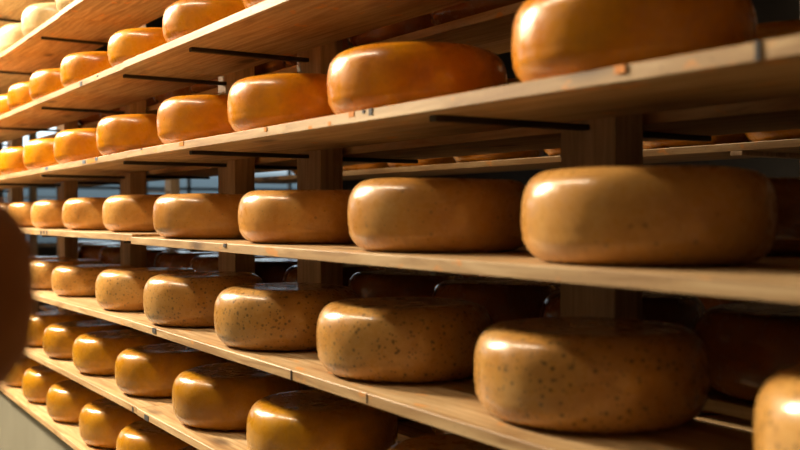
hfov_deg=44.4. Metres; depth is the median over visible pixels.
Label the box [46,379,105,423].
cheese wheel
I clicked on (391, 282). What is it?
cheese wheel
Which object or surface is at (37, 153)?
cheese wheel
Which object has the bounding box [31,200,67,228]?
cheese wheel
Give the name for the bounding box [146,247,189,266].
cheese wheel
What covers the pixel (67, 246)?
post
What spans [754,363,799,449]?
cheese wheel
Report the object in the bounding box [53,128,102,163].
cheese wheel
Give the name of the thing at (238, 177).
post
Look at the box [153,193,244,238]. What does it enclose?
cheese wheel
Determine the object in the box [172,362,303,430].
cheese wheel
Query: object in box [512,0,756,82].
cheese wheel
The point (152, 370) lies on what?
cheese wheel
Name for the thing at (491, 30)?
shelf board
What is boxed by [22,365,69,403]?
cheese wheel
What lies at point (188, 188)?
window
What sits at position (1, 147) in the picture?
window
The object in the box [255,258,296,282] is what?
cheese wheel
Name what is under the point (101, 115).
cheese wheel
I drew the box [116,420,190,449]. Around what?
cheese wheel
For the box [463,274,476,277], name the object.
cheese wheel
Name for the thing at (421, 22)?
cheese wheel
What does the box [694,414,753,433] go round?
shelf board
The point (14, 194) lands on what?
post
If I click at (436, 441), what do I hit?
cheese wheel
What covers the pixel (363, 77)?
cheese wheel
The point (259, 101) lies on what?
cheese wheel
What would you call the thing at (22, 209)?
cheese wheel
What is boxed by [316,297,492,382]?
cheese wheel
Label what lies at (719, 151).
shelf board
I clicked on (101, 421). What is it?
cheese wheel
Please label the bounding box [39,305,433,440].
shelf board
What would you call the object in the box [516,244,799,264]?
shelf board
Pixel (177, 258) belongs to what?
cheese wheel
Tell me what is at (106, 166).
shelf board
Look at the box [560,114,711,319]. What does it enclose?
post
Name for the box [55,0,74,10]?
cheese wheel
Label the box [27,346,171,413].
shelf board
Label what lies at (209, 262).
cheese wheel
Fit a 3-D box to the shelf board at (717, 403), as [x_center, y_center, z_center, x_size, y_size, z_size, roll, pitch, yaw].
[-0.445,0.291,3.565,0.326,0.021,6.215,0,1,-32]
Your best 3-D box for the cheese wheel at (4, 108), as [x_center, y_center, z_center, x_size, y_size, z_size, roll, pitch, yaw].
[-1.879,-0.586,4.952,0.374,0.121,0.373,0,1,-28]
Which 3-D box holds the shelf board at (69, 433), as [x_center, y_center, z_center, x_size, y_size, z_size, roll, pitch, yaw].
[-0.431,0.815,2.720,0.386,0.032,4.763,0,1,-32]
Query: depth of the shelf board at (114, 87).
3.75 m
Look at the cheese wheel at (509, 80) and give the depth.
2.33 m
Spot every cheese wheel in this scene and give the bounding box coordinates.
[0,23,24,52]
[0,94,11,114]
[0,147,28,174]
[0,200,35,388]
[7,82,32,109]
[7,356,42,386]
[8,202,36,227]
[21,2,58,35]
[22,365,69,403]
[23,138,59,169]
[29,68,64,100]
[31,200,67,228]
[32,310,99,346]
[34,256,73,260]
[35,259,104,289]
[42,320,130,359]
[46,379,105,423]
[51,264,135,296]
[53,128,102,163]
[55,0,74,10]
[57,241,115,255]
[60,51,111,86]
[62,197,107,229]
[72,329,171,374]
[78,114,100,125]
[78,243,119,259]
[79,398,143,448]
[95,267,196,310]
[96,114,163,155]
[98,107,119,118]
[98,245,160,263]
[102,195,161,231]
[108,27,166,66]
[115,343,225,397]
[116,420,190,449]
[143,271,262,327]
[146,97,155,106]
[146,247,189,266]
[153,87,191,103]
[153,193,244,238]
[153,250,217,267]
[157,94,235,143]
[162,0,245,42]
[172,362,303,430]
[179,446,198,449]
[188,78,217,93]
[189,254,273,271]
[214,282,358,350]
[227,73,335,131]
[238,189,353,243]
[242,0,264,8]
[246,389,397,449]
[254,60,285,75]
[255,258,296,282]
[282,38,349,67]
[282,263,385,285]
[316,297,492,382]
[327,41,506,114]
[343,163,390,170]
[347,13,433,48]
[347,269,463,297]
[348,178,525,252]
[387,157,456,167]
[388,434,503,449]
[397,415,414,420]
[430,0,524,25]
[431,276,560,323]
[431,426,454,433]
[449,78,520,135]
[453,149,543,162]
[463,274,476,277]
[474,317,709,433]
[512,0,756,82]
[521,165,777,266]
[540,290,705,332]
[544,148,560,156]
[643,133,749,149]
[695,295,758,309]
[695,301,799,402]
[705,19,799,106]
[744,129,799,141]
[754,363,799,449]
[766,177,799,256]
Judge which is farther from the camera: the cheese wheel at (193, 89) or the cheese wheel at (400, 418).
the cheese wheel at (193, 89)
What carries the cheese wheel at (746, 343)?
on the shelf board at (717, 403)
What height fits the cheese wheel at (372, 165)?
0.144 m
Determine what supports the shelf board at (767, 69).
attached to the post at (610, 141)
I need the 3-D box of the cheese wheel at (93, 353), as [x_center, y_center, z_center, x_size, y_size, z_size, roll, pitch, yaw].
[-1.033,0.472,3.654,0.357,0.138,0.357,-1,1,-36]
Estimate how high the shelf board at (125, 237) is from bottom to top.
0.034 m
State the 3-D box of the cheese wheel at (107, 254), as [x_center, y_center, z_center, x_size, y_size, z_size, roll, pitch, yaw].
[-1.363,0.184,5.033,0.357,0.155,0.356,1,1,40]
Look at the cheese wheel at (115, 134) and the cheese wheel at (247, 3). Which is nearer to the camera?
the cheese wheel at (247, 3)
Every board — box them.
[0,0,54,27]
[0,13,142,94]
[0,63,225,145]
[0,151,226,191]
[0,384,17,391]
[0,390,73,449]
[3,387,115,449]
[25,228,161,242]
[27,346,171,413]
[36,290,147,327]
[38,0,526,138]
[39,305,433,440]
[50,96,799,185]
[59,0,178,24]
[123,0,470,75]
[127,34,799,160]
[131,237,799,303]
[132,320,753,449]
[137,404,248,449]
[255,139,799,183]
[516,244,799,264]
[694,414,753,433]
[703,389,755,420]
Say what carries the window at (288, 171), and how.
in the wall at (347, 184)
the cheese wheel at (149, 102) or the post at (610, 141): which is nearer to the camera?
the post at (610, 141)
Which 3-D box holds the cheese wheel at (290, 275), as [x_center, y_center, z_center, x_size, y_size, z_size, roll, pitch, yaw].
[-0.209,0.207,3.220,0.355,0.156,0.358,0,1,5]
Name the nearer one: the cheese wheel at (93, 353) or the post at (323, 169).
the post at (323, 169)
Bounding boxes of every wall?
[38,16,416,311]
[417,0,799,185]
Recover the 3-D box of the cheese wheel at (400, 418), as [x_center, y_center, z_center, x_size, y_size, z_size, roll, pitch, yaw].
[0.023,0.475,2.861,0.357,0.137,0.355,0,1,-9]
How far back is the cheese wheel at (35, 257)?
4.81 m
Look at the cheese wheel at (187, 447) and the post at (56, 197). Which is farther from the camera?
the post at (56, 197)
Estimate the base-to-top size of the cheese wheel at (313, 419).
0.140 m
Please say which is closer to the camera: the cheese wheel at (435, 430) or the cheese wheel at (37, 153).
the cheese wheel at (435, 430)
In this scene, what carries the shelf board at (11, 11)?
attached to the post at (133, 183)
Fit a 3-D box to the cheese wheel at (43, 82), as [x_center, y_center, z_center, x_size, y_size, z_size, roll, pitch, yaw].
[-1.392,-0.584,4.189,0.362,0.136,0.362,1,1,44]
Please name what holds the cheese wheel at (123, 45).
on the shelf board at (114, 87)
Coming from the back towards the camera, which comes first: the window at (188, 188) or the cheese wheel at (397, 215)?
the window at (188, 188)
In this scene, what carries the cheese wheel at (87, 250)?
on the shelf board at (717, 403)
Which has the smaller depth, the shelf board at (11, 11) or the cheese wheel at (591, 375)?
the cheese wheel at (591, 375)
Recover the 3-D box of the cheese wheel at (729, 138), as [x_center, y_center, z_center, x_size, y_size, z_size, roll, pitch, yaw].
[0.901,-0.296,2.970,0.362,0.144,0.359,0,1,-23]
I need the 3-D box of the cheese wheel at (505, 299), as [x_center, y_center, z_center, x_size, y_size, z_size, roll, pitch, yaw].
[0.254,0.217,2.495,0.356,0.156,0.357,0,1,2]
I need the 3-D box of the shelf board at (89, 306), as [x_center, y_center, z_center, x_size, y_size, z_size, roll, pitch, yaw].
[-1.741,0.305,4.773,0.382,0.033,4.085,0,0,-32]
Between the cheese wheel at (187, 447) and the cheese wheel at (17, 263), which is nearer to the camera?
the cheese wheel at (17, 263)
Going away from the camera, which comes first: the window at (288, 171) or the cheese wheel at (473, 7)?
the cheese wheel at (473, 7)
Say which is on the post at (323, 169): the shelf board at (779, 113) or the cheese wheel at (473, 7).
the shelf board at (779, 113)
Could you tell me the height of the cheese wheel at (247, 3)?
0.122 m
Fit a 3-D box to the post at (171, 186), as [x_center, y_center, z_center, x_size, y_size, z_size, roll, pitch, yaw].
[-1.908,-0.099,7.465,0.449,2.600,0.160,0,1,-32]
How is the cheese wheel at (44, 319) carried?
on the shelf board at (104, 385)
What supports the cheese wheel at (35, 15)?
on the shelf board at (46, 46)
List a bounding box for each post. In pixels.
[0,133,37,311]
[7,137,23,202]
[23,127,57,249]
[57,120,119,309]
[119,179,179,193]
[120,24,209,328]
[218,67,296,362]
[297,39,417,389]
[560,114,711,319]
[730,151,799,177]
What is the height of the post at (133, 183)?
2.620 m
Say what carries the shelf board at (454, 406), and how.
attached to the post at (610, 141)
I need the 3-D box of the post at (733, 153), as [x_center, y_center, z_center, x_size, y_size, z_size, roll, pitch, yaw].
[1.093,-0.037,2.756,0.449,2.600,0.160,0,1,-32]
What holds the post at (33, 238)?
on the floor
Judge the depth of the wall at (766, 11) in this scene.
10.17 m
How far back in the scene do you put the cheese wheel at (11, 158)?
4.62 m
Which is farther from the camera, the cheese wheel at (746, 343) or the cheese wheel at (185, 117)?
the cheese wheel at (185, 117)
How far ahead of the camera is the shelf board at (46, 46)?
4.30 m
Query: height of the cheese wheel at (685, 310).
0.155 m
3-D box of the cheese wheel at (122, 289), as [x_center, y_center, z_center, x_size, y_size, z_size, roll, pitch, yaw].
[-0.870,0.219,3.397,0.354,0.139,0.355,-1,1,-44]
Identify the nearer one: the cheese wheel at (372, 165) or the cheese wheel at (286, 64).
the cheese wheel at (286, 64)
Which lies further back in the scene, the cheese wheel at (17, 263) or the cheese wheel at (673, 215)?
the cheese wheel at (673, 215)
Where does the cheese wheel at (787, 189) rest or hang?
on the shelf board at (788, 260)
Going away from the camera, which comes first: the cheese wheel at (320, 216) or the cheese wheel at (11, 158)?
the cheese wheel at (320, 216)
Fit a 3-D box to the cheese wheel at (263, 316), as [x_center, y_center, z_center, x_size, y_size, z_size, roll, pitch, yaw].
[-0.279,0.224,2.442,0.363,0.144,0.362,0,1,4]
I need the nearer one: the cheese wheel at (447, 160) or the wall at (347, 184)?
the cheese wheel at (447, 160)
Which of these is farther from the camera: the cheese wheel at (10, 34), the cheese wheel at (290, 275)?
the cheese wheel at (10, 34)
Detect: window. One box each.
[0,143,119,246]
[146,179,217,194]
[255,170,296,189]
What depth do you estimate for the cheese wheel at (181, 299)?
2.76 m
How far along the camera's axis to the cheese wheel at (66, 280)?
3.91 m
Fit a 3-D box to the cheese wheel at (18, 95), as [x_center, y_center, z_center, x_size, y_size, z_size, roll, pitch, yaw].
[-1.635,-0.586,4.568,0.363,0.131,0.363,0,1,-16]
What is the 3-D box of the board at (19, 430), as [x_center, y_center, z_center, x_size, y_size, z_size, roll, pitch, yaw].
[-1.124,1.046,3.528,0.020,0.414,6.865,0,1,-32]
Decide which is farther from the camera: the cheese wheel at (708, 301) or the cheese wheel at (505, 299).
the cheese wheel at (708, 301)
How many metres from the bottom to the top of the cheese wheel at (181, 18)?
0.121 m
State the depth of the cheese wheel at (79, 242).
5.68 m
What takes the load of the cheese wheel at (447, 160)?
on the shelf board at (719, 151)
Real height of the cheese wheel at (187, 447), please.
0.142 m
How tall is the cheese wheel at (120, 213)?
0.127 m
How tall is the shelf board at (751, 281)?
0.032 m
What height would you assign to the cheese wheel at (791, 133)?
0.145 m
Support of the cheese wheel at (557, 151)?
on the shelf board at (719, 151)
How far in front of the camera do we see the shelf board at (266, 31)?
2.40 m
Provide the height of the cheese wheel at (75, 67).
0.133 m
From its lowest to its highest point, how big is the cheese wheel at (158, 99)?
0.121 m
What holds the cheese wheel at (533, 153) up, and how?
on the shelf board at (719, 151)
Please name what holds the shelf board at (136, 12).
attached to the post at (610, 141)
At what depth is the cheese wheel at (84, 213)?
3.69 m
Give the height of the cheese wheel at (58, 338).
0.136 m
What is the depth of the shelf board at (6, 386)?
4.66 m
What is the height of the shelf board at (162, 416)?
0.032 m
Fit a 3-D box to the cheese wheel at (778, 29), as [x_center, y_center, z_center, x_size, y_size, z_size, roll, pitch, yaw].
[0.716,-0.277,1.763,0.358,0.136,0.356,0,1,-22]
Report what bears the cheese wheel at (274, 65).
on the shelf board at (491, 30)
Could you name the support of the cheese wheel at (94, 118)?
on the shelf board at (491, 30)
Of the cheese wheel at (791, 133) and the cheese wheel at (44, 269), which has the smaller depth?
the cheese wheel at (791, 133)
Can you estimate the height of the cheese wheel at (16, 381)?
0.144 m

